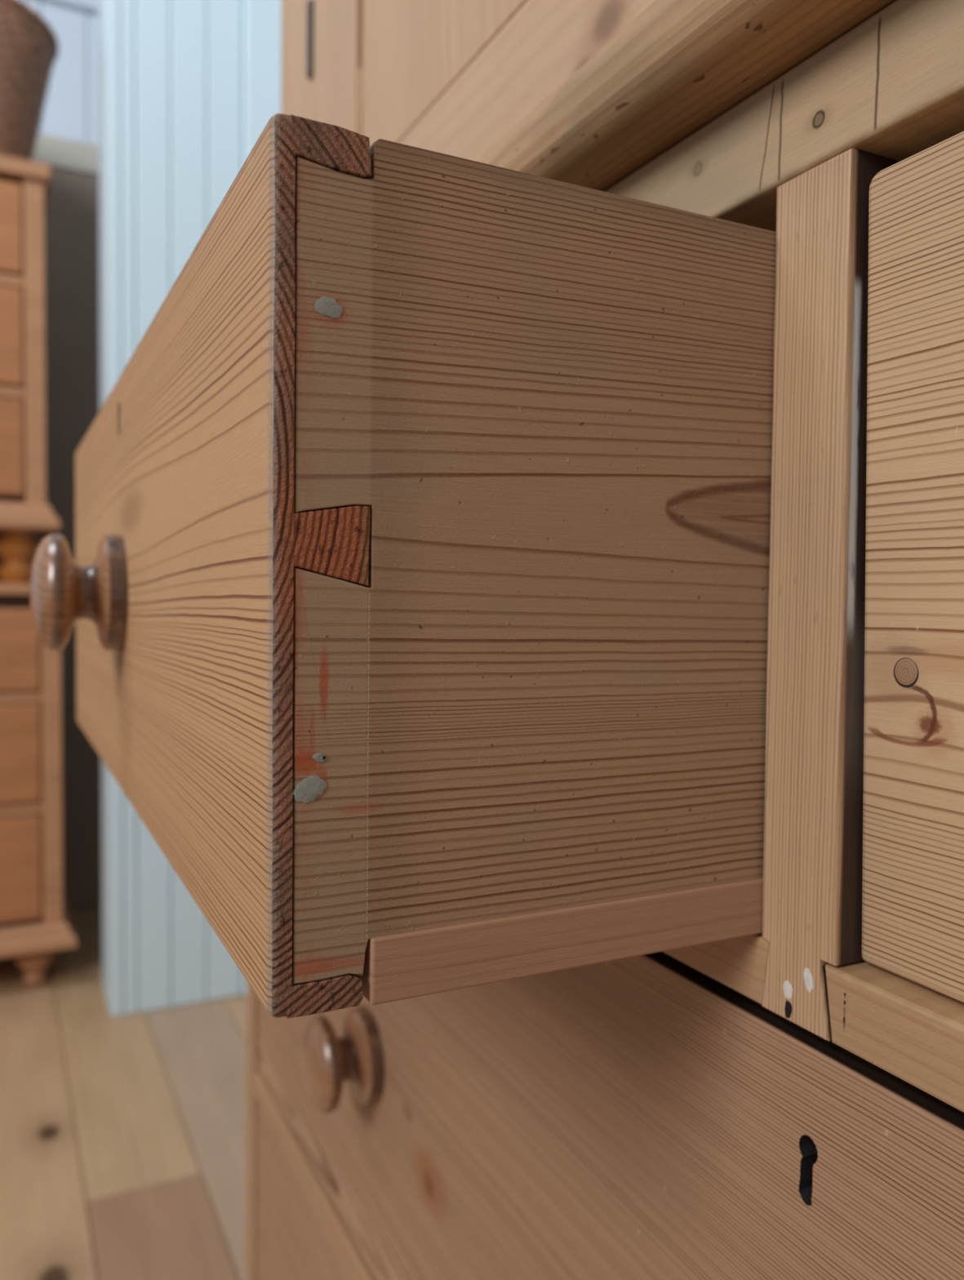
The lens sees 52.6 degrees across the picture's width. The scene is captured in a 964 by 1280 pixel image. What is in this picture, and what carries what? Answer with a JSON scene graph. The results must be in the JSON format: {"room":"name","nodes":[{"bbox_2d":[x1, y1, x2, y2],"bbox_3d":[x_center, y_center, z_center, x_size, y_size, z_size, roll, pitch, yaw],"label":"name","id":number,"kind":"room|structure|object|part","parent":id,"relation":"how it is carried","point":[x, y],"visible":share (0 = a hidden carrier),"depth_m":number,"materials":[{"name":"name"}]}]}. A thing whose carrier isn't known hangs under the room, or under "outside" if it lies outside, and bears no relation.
{"room":"bedroom","nodes":[
{"label":"bedroom","id":0,"kind":"room"},
{"bbox_2d":[20,0,98,145],"bbox_3d":[-2.444,-0.682,1.970,4.220,2.800,0.148,-1,3,-27],"label":"window","id":1,"kind":"structure","parent":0,"point":[71,112],"depth_m":2.54,"materials":[{"name":"glass"}]},
{"bbox_2d":[46,0,97,13],"bbox_3d":[-1.329,-1.669,2.383,1.400,0.065,0.026,-1,3,-27],"label":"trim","id":2,"kind":"structure","parent":1,"relation":"attached to","point":[91,6],"depth_m":2.52,"materials":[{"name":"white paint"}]},
{"bbox_2d":[0,905,247,1279],"bbox_3d":[-1.302,0.801,-0.271,4.234,0.050,6.200,-1,3,-27],"label":"floor","id":3,"kind":"structure","parent":0,"point":[123,1138],"depth_m":1.42,"materials":[{"name":"yellow wood"}]},
{"bbox_2d":[0,582,77,986],"bbox_3d":[-1.341,0.286,1.888,0.998,0.800,0.483,-1,3,-27],"label":"dresser","id":4,"kind":"object","parent":3,"relation":"on","point":[36,922],"visible":0.8,"depth_m":1.89,"materials":[{"name":"brown wood"}]},
{"bbox_3d":[-1.344,-0.103,1.887,0.958,0.022,0.449,0,3,-27],"label":"panel","id":5,"kind":"part","parent":4,"relation":"part of","materials":[{"name":"brown wood"}]},
{"bbox_3d":[-1.250,0.022,1.701,0.874,0.159,0.021,0,3,-27],"label":"drawer","id":6,"kind":"part","parent":4,"relation":"part of","materials":[{"name":"brown wood"}]},
{"bbox_3d":[-1.252,0.223,1.709,0.874,0.192,0.021,0,3,-27],"label":"drawer","id":7,"kind":"part","parent":4,"relation":"part of","materials":[{"name":"brown wood"}]},
{"bbox_3d":[-1.252,0.114,1.707,0.878,0.020,0.016,0,3,-27],"label":"drawer rail","id":8,"kind":"part","parent":4,"relation":"part of","materials":[{"name":"brown wood"}]},
{"bbox_3d":[-1.255,0.447,1.719,0.874,0.204,0.021,0,3,-27],"label":"drawer","id":9,"kind":"part","parent":4,"relation":"part of","materials":[{"name":"brown wood"}]},
{"bbox_3d":[-1.259,0.237,1.723,0.913,0.643,0.006,0,3,-27],"label":"panel","id":10,"kind":"part","parent":4,"relation":"part of","materials":[{"name":"brown wood"}]},
{"bbox_3d":[-1.255,0.332,1.716,0.878,0.020,0.016,0,3,-27],"label":"drawer rail","id":11,"kind":"part","parent":4,"relation":"part of","materials":[{"name":"brown wood"}]},
{"bbox_2d":[0,155,60,583],"bbox_3d":[-1.305,-0.513,1.846,0.908,0.800,0.423,-1,3,-27],"label":"dresser","id":12,"kind":"object","parent":4,"relation":"on","point":[25,516],"visible":0.97,"depth_m":1.86,"materials":[{"name":"orange wood"}]},
{"bbox_3d":[-1.227,-0.778,1.686,0.784,0.169,0.021,0,3,-27],"label":"drawer","id":13,"kind":"part","parent":12,"relation":"part of","materials":[{"name":"brown wood"}]},
{"bbox_3d":[-1.229,-0.680,1.692,0.788,0.020,0.016,0,3,-27],"label":"drawer rail","id":14,"kind":"part","parent":12,"relation":"part of","materials":[{"name":"brown wood"}]},
{"bbox_3d":[-1.229,-0.576,1.694,0.784,0.184,0.021,0,3,-27],"label":"drawer","id":15,"kind":"part","parent":12,"relation":"part of","materials":[{"name":"brown wood"}]},
{"bbox_3d":[-1.232,-0.471,1.701,0.788,0.020,0.016,0,3,-27],"label":"drawer rail","id":16,"kind":"part","parent":12,"relation":"part of","materials":[{"name":"brown wood"}]},
{"bbox_3d":[-1.232,-0.366,1.703,0.784,0.184,0.021,0,3,-27],"label":"drawer","id":17,"kind":"part","parent":12,"relation":"part of","materials":[{"name":"brown wood"}]},
{"bbox_3d":[-1.236,-0.569,1.708,0.823,0.614,0.006,0,3,-27],"label":"panel","id":18,"kind":"part","parent":12,"relation":"part of","materials":[{"name":"brown wood"}]},
{"bbox_3d":[-1.306,-0.898,1.842,0.884,0.030,0.397,0,3,-27],"label":"panel","id":19,"kind":"part","parent":12,"relation":"part of","materials":[{"name":"brown wood"}]},
{"bbox_2d":[0,0,59,161],"bbox_3d":[-1.041,-1.071,1.942,0.370,0.312,0.370,-1,3,-27],"label":"basket","id":20,"kind":"object","parent":12,"relation":"on","point":[29,46],"visible":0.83,"depth_m":1.90,"materials":[{"name":"brown wicker"}]},
{"bbox_3d":[-1.310,-0.244,1.861,0.908,0.050,0.404,0,3,-27],"label":"moulding","id":21,"kind":"part","parent":12,"relation":"part of","materials":[{"name":"brown wood"}]},
{"bbox_3d":[-1.347,0.575,1.904,0.998,0.050,0.464,0,3,-27],"label":"moulding","id":22,"kind":"part","parent":4,"relation":"part of","materials":[{"name":"brown wood"}]},
{"bbox_2d":[0,133,102,909],"bbox_3d":[-1.217,-0.265,2.296,0.910,1.870,0.050,-1,3,-27],"label":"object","id":23,"kind":"object","parent":3,"relation":"on","point":[72,222],"visible":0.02,"depth_m":2.37,"materials":[{"name":"grey paint"}]},
{"bbox_3d":[-1.206,-1.164,2.258,0.910,0.070,0.050,0,3,-27],"label":"cap rail","id":24,"kind":"part","parent":23,"relation":"part of","materials":[{"name":"beige paint"}]},
{"bbox_2d":[29,0,963,1279],"bbox_3d":[0.215,0.307,0.338,0.655,0.922,1.285,-1,3,-27],"label":"chest","id":25,"kind":"object","parent":3,"relation":"on","point":[520,615],"visible":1,"depth_m":0.25,"materials":[{"name":"brown wood"}]},
{"bbox_3d":[-0.184,-0.022,0.442,0.039,0.054,0.054,0,3,-27],"label":"knob","id":26,"kind":"part","parent":25,"relation":"part of","materials":[{"name":"brown wood"}]},
{"bbox_3d":[-0.158,-0.026,0.459,0.023,0.195,0.552,0,3,-27],"label":"drawer","id":27,"kind":"part","parent":25,"relation":"part of","materials":[{"name":"brown wood"}]},
{"bbox_3d":[0.089,0.547,0.286,0.019,0.278,1.204,0,3,-27],"label":"drawer","id":28,"kind":"part","parent":25,"relation":"part of","materials":[{"name":"brown wood"}]},
{"bbox_3d":[0.089,0.395,0.279,0.020,0.019,1.207,0,3,-27],"label":"drawer rail","id":29,"kind":"part","parent":25,"relation":"part of","materials":[{"name":"brown wood"}]},
{"bbox_3d":[-0.083,0.242,0.562,0.039,0.054,0.054,0,3,-27],"label":"knob","id":30,"kind":"part","parent":25,"relation":"part of","materials":[{"name":"brown wood"}]},
{"bbox_3d":[0.134,-0.019,0.304,0.395,0.187,0.012,0,3,-27],"label":"panel","id":31,"kind":"part","parent":25,"relation":"part of","materials":[{"name":"brown wood"}]},
{"bbox_2d":[280,0,896,191],"bbox_3d":[0.287,-0.667,0.328,0.485,1.027,1.291,-1,3,-27],"label":"upper cabinet","id":32,"kind":"object","parent":25,"relation":"on","point":[584,93],"visible":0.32,"depth_m":0.39,"materials":[{"name":"brown wood"}]},
{"bbox_3d":[0.003,-0.671,0.478,0.008,0.758,0.329,0,3,-27],"label":"door","id":33,"kind":"part","parent":32,"relation":"part of","materials":[{"name":"brown wood"}]},
{"bbox_3d":[-0.004,-0.252,0.495,0.013,0.073,0.336,0,3,-27],"label":"rail","id":34,"kind":"part","parent":32,"relation":"part of","materials":[{"name":"brown wood"}]},
{"bbox_3d":[0.102,-0.178,0.259,0.085,0.050,1.291,0,3,-27],"label":"waist moulding","id":35,"kind":"part","parent":32,"relation":"part of","materials":[{"name":"brown wood"}]},
{"bbox_3d":[0.093,0.244,0.274,0.019,0.277,1.204,0,3,-27],"label":"drawer","id":36,"kind":"part","parent":25,"relation":"part of","materials":[{"name":"brown wood"}]},
{"bbox_3d":[0.096,-0.138,0.257,0.023,0.030,1.151,0,3,-27],"label":"rail","id":37,"kind":"part","parent":25,"relation":"part of","materials":[{"name":"brown wood"}]},
{"bbox_3d":[0.092,0.093,0.267,0.020,0.019,1.207,0,3,-27],"label":"drawer rail","id":38,"kind":"part","parent":25,"relation":"part of","materials":[{"name":"brown wood"}]},
{"bbox_3d":[0.231,-0.004,0.003,0.027,0.198,0.558,0,3,-27],"label":"drawer","id":39,"kind":"part","parent":25,"relation":"part of","materials":[{"name":"brown wood"}]},
{"bbox_2d":[97,0,242,1017],"bbox_3d":[-0.425,-0.682,1.951,0.623,2.750,0.152,-1,3,-27],"label":"wall paneling","id":40,"kind":"object","parent":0,"point":[171,71],"visible":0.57,"depth_m":1.80,"materials":[{"name":"blue paint"}]},
{"bbox_2d":[240,0,281,997],"bbox_3d":[-0.421,-0.678,1.868,0.073,2.750,0.032,-1,3,-27],"label":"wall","id":41,"kind":"structure","parent":40,"relation":"attached to","point":[261,19],"depth_m":1.83,"materials":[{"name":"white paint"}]}
]}

